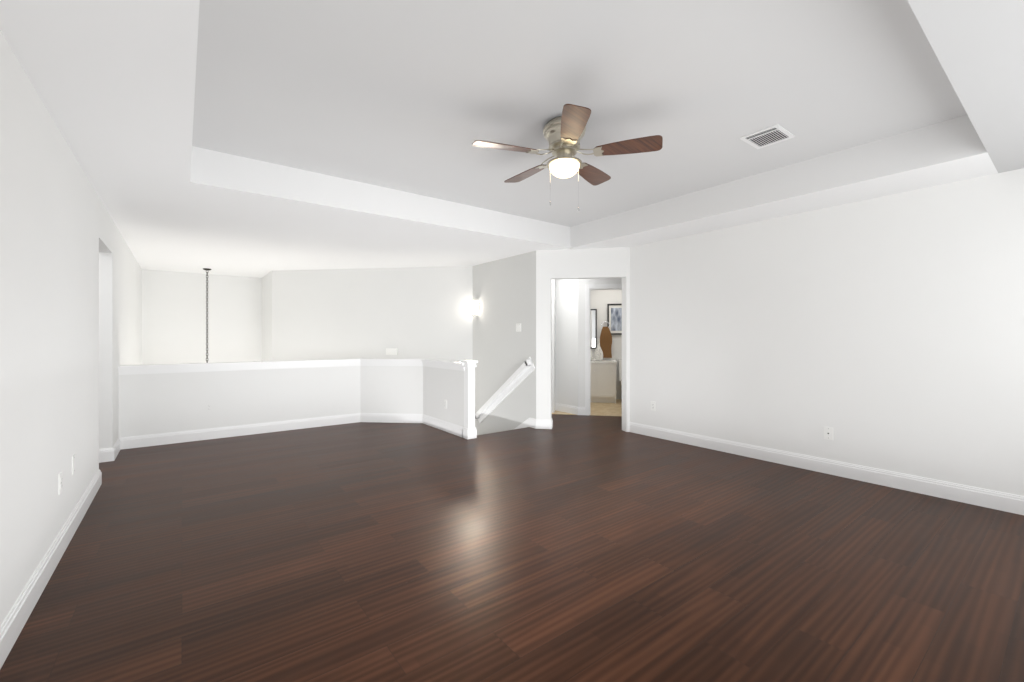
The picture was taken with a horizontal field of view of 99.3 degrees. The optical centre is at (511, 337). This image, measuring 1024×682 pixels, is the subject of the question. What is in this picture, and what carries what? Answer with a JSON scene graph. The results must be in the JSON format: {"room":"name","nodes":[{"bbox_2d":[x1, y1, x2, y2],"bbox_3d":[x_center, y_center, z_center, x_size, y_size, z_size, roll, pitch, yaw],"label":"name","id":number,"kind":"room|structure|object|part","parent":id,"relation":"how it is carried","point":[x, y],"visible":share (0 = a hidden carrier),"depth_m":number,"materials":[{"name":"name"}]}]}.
{"room":"upstairs loft room","nodes":[
{"label":"upstairs loft room","id":0,"kind":"room"},
{"bbox_2d":[0,30,141,625],"bbox_3d":[-3.313,1.530,3.323,0.140,5.440,10.940,0,0,-37],"label":"wall","id":1,"kind":"structure","parent":0,"point":[70,305],"depth_m":2.29,"materials":[{"name":"paint"}]},
{"bbox_2d":[58,471,62,494],"bbox_3d":[-2.601,0.840,2.508,0.009,0.116,0.072,0,0,-37],"label":"electrical outlet","id":2,"kind":"object","parent":1,"relation":"attached to","point":[60,482],"visible":1,"depth_m":2.49,"materials":[{"name":"white plastic"}]},
{"bbox_2d":[72,454,74,474],"bbox_3d":[-2.831,0.820,2.810,0.007,0.116,0.072,0,0,-37],"label":"electrical outlet","id":3,"kind":"object","parent":1,"relation":"attached to","point":[73,463],"visible":0.96,"depth_m":2.79,"materials":[{"name":"white plastic"}]},
{"bbox_2d":[142,269,261,364],"bbox_3d":[-5.748,1.530,8.267,1.960,5.440,0.120,0,0,-37],"label":"wall","id":4,"kind":"structure","parent":0,"point":[174,317],"depth_m":8.12,"materials":[{"name":"paint"}]},
{"bbox_2d":[262,271,271,360],"bbox_3d":[-4.610,1.530,8.290,0.120,5.440,1.220,0,0,-37],"label":"wall","id":5,"kind":"structure","parent":0,"point":[267,317],"depth_m":8.16,"materials":[{"name":"paint"}]},
{"bbox_2d":[119,366,463,437],"bbox_3d":[-2.476,2.300,5.214,3.480,3.900,1.940,0,0,-37],"label":"wall","id":6,"kind":"structure","parent":0,"point":[158,403],"depth_m":5.68,"materials":[{"name":"paint"}]},
{"bbox_2d":[118,358,464,374],"bbox_3d":[-2.467,0.370,5.230,3.515,0.100,1.995,0,0,-37],"label":"trim","id":7,"kind":"structure","parent":6,"relation":"on","point":[217,366],"depth_m":5.68,"materials":[{"name":"paint"}]},
{"bbox_2d":[461,360,477,438],"bbox_3d":[-0.529,0.919,5.411,0.156,1.262,0.156,0,0,-37],"label":"newel post","id":8,"kind":"object","parent":6,"relation":"attached to","point":[469,430],"depth_m":5.37,"materials":[{"name":"paint"}]},
{"bbox_2d":[0,403,1023,668],"bbox_3d":[0.331,1.185,4.237,7.051,0.130,7.750,0,0,-37],"label":"baseboard","id":9,"kind":"structure","parent":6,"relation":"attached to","point":[18,615],"depth_m":4.04,"materials":[{"name":"paint"}]},
{"bbox_2d":[272,266,472,360],"bbox_3d":[-2.466,1.530,7.578,3.663,5.440,0.120,0,0,8],"label":"wall","id":10,"kind":"structure","parent":0,"point":[410,313],"depth_m":7.51,"materials":[{"name":"paint"}]},
{"bbox_2d":[386,348,397,354],"bbox_3d":[-2.056,0.245,7.444,0.200,0.110,0.035,0,0,8],"label":"box","id":11,"kind":"object","parent":10,"relation":"attached to","point":[391,351],"visible":0.86,"depth_m":7.43,"materials":[{"name":"white plastic"}]},
{"bbox_2d":[469,251,535,434],"bbox_3d":[-0.427,1.530,6.957,0.248,5.440,2.500,0,0,-37],"label":"wall","id":12,"kind":"structure","parent":0,"point":[504,292],"depth_m":6.55,"materials":[{"name":"paint"}]},
{"bbox_3d":[-0.626,-0.466,7.120,0.128,0.272,0.120,0,0,-37],"label":"sconce fixture","id":13,"kind":"part","parent":12,"relation":"part of","materials":[{"name":"white glass"}]},
{"bbox_2d":[475,357,534,422],"bbox_3d":[-0.162,0.836,6.544,0.085,1.126,1.489,0,0,-37],"label":"handrail","id":14,"kind":"object","parent":12,"relation":"attached to","point":[524,370],"depth_m":6.44,"materials":[{"name":"paint"}]},
{"bbox_2d":[516,323,520,331],"bbox_3d":[0.092,-0.140,6.271,0.010,0.116,0.116,0,0,-37],"label":"switch plate","id":15,"kind":"object","parent":12,"relation":"attached to","point":[518,327],"visible":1,"depth_m":6.27,"materials":[{"name":"white plastic"}]},
{"bbox_2d":[0,399,1023,681],"bbox_3d":[0.985,1.373,4.658,8.601,0.254,7.870,0,0,-37],"label":"floor","id":16,"kind":"structure","parent":0,"point":[586,548],"depth_m":2.34,"materials":[{"name":"brown wood"}]},
{"bbox_2d":[590,356,616,402],"bbox_3d":[1.505,0.815,8.528,1.050,0.870,0.600,0,0,11],"label":"vanity cabinet","id":17,"kind":"object","parent":16,"relation":"on","point":[603,380],"visible":0.54,"depth_m":8.21,"materials":[{"name":"wood"}]},
{"bbox_2d":[594,339,602,360],"bbox_3d":[1.676,0.240,8.409,0.176,0.425,0.176,0,0,-37],"label":"vase","id":18,"kind":"object","parent":17,"relation":"on","point":[598,354],"visible":0.98,"depth_m":8.36,"materials":[{"name":"ceramic"}]},
{"bbox_2d":[618,359,621,387],"bbox_3d":[2.269,0.841,8.345,0.420,0.810,0.674,0,0,11],"label":"toilet","id":19,"kind":"object","parent":16,"relation":"on","point":[620,370],"visible":0.15,"depth_m":8.51,"materials":[{"name":"ceramic"}]},
{"bbox_2d":[0,0,1023,277],"bbox_3d":[-0.636,-1.405,5.386,11.100,0.430,11.250,0,0,-37],"label":"ceiling","id":20,"kind":"structure","parent":0,"point":[252,138],"depth_m":2.75,"materials":[{"name":"paint"}]},
{"bbox_2d":[203,268,210,362],"bbox_3d":[-5.302,0.497,7.564,0.624,3.374,0.620,0,0,-37],"label":"chandelier","id":21,"kind":"object","parent":20,"relation":"hanging from","point":[207,269],"visible":0.48,"depth_m":7.55,"materials":[{"name":"brown metal"}]},
{"bbox_2d":[472,104,662,210],"bbox_3d":[0.338,-1.169,3.034,1.246,0.602,1.197,0,0,-37],"label":"ceiling fan","id":22,"kind":"object","parent":20,"relation":"hanging from","point":[564,133],"visible":1,"depth_m":2.90,"materials":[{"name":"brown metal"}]},
{"bbox_3d":[0.361,-1.143,2.998,0.212,0.082,0.212,0,0,-37],"label":"lamp shade","id":23,"kind":"part","parent":22,"relation":"part of","materials":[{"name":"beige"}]},
{"bbox_2d":[739,124,794,148],"bbox_3d":[1.872,-1.464,3.191,0.300,0.010,0.260,0,0,-37],"label":"ceiling vent","id":24,"kind":"object","parent":20,"relation":"in","point":[768,136],"visible":1,"depth_m":3.18,"materials":[{"name":"white metal"}]},
{"bbox_2d":[555,279,577,406],"bbox_3d":[0.473,0.180,7.879,0.120,2.740,2.120,0,0,-37],"label":"wall","id":25,"kind":"structure","parent":0,"point":[566,341],"depth_m":7.21,"materials":[{"name":"paint"}]},
{"bbox_2d":[536,247,629,431],"bbox_3d":[0.955,0.180,5.911,1.245,2.740,0.130,0,0,11],"label":"wall","id":26,"kind":"structure","parent":0,"point":[589,263],"depth_m":5.89,"materials":[{"name":"paint"}]},
{"bbox_2d":[513,418,529,429],"bbox_3d":[-0.161,1.790,6.601,0.015,1.340,1.350,0,0,-37],"label":"trim","id":27,"kind":"structure","parent":26,"relation":"attached to","point":[525,424],"depth_m":6.14,"materials":[{"name":"paint"}]},
{"bbox_2d":[552,280,621,412],"bbox_3d":[2.052,0.180,7.899,2.640,2.740,1.900,0,0,11],"label":"wall","id":28,"kind":"structure","parent":0,"point":[600,300],"depth_m":8.73,"materials":[{"name":"paint"}]},
{"bbox_2d":[590,309,596,348],"bbox_3d":[1.417,-0.170,8.839,0.600,0.800,0.022,0,0,11],"label":"vanity mirror","id":29,"kind":"object","parent":28,"relation":"attached to","point":[593,328],"visible":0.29,"depth_m":8.78,"materials":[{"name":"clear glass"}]},
{"bbox_2d":[600,321,611,357],"bbox_3d":[1.862,0.044,8.679,0.214,0.732,0.232,0,0,-37],"label":"vase","id":30,"kind":"object","parent":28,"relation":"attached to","point":[605,340],"visible":0.98,"depth_m":8.66,"materials":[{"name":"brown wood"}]},
{"bbox_2d":[607,304,621,334],"bbox_3d":[2.094,-0.360,8.705,0.360,0.620,0.028,0,0,11],"label":"framed art","id":31,"kind":"object","parent":28,"relation":"attached to","point":[614,316],"visible":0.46,"depth_m":8.71},
{"bbox_2d":[578,278,621,406],"bbox_3d":[2.035,0.180,6.875,1.950,2.740,0.120,0,0,11],"label":"wall","id":32,"kind":"structure","parent":0,"point":[581,341],"depth_m":6.99,"materials":[{"name":"paint"}]},
{"bbox_2d":[585,284,621,414],"bbox_3d":[1.513,0.203,6.966,0.670,2.095,0.136,0,0,11],"label":"door frame","id":33,"kind":"structure","parent":32,"relation":"attached to","point":[588,287],"depth_m":6.96,"materials":[{"name":"paint"}]},
{"bbox_2d":[630,168,1023,495],"bbox_3d":[2.919,0.180,4.061,0.120,2.740,4.340,0,0,-37],"label":"wall","id":34,"kind":"structure","parent":0,"point":[885,333],"depth_m":3.82,"materials":[{"name":"paint"}]},
{"bbox_2d":[651,401,655,410],"bbox_3d":[1.773,0.865,5.464,0.009,0.116,0.072,0,0,-37],"label":"electrical outlet","id":35,"kind":"object","parent":34,"relation":"attached to","point":[653,405],"visible":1,"depth_m":5.46,"materials":[{"name":"white plastic"}]},
{"bbox_2d":[824,426,832,439],"bbox_3d":[2.897,0.880,3.982,0.009,0.116,0.072,0,0,-37],"label":"jack","id":36,"kind":"object","parent":34,"relation":"attached to","point":[828,433],"visible":1,"depth_m":3.98,"materials":[{"name":"white plastic"}]}
]}

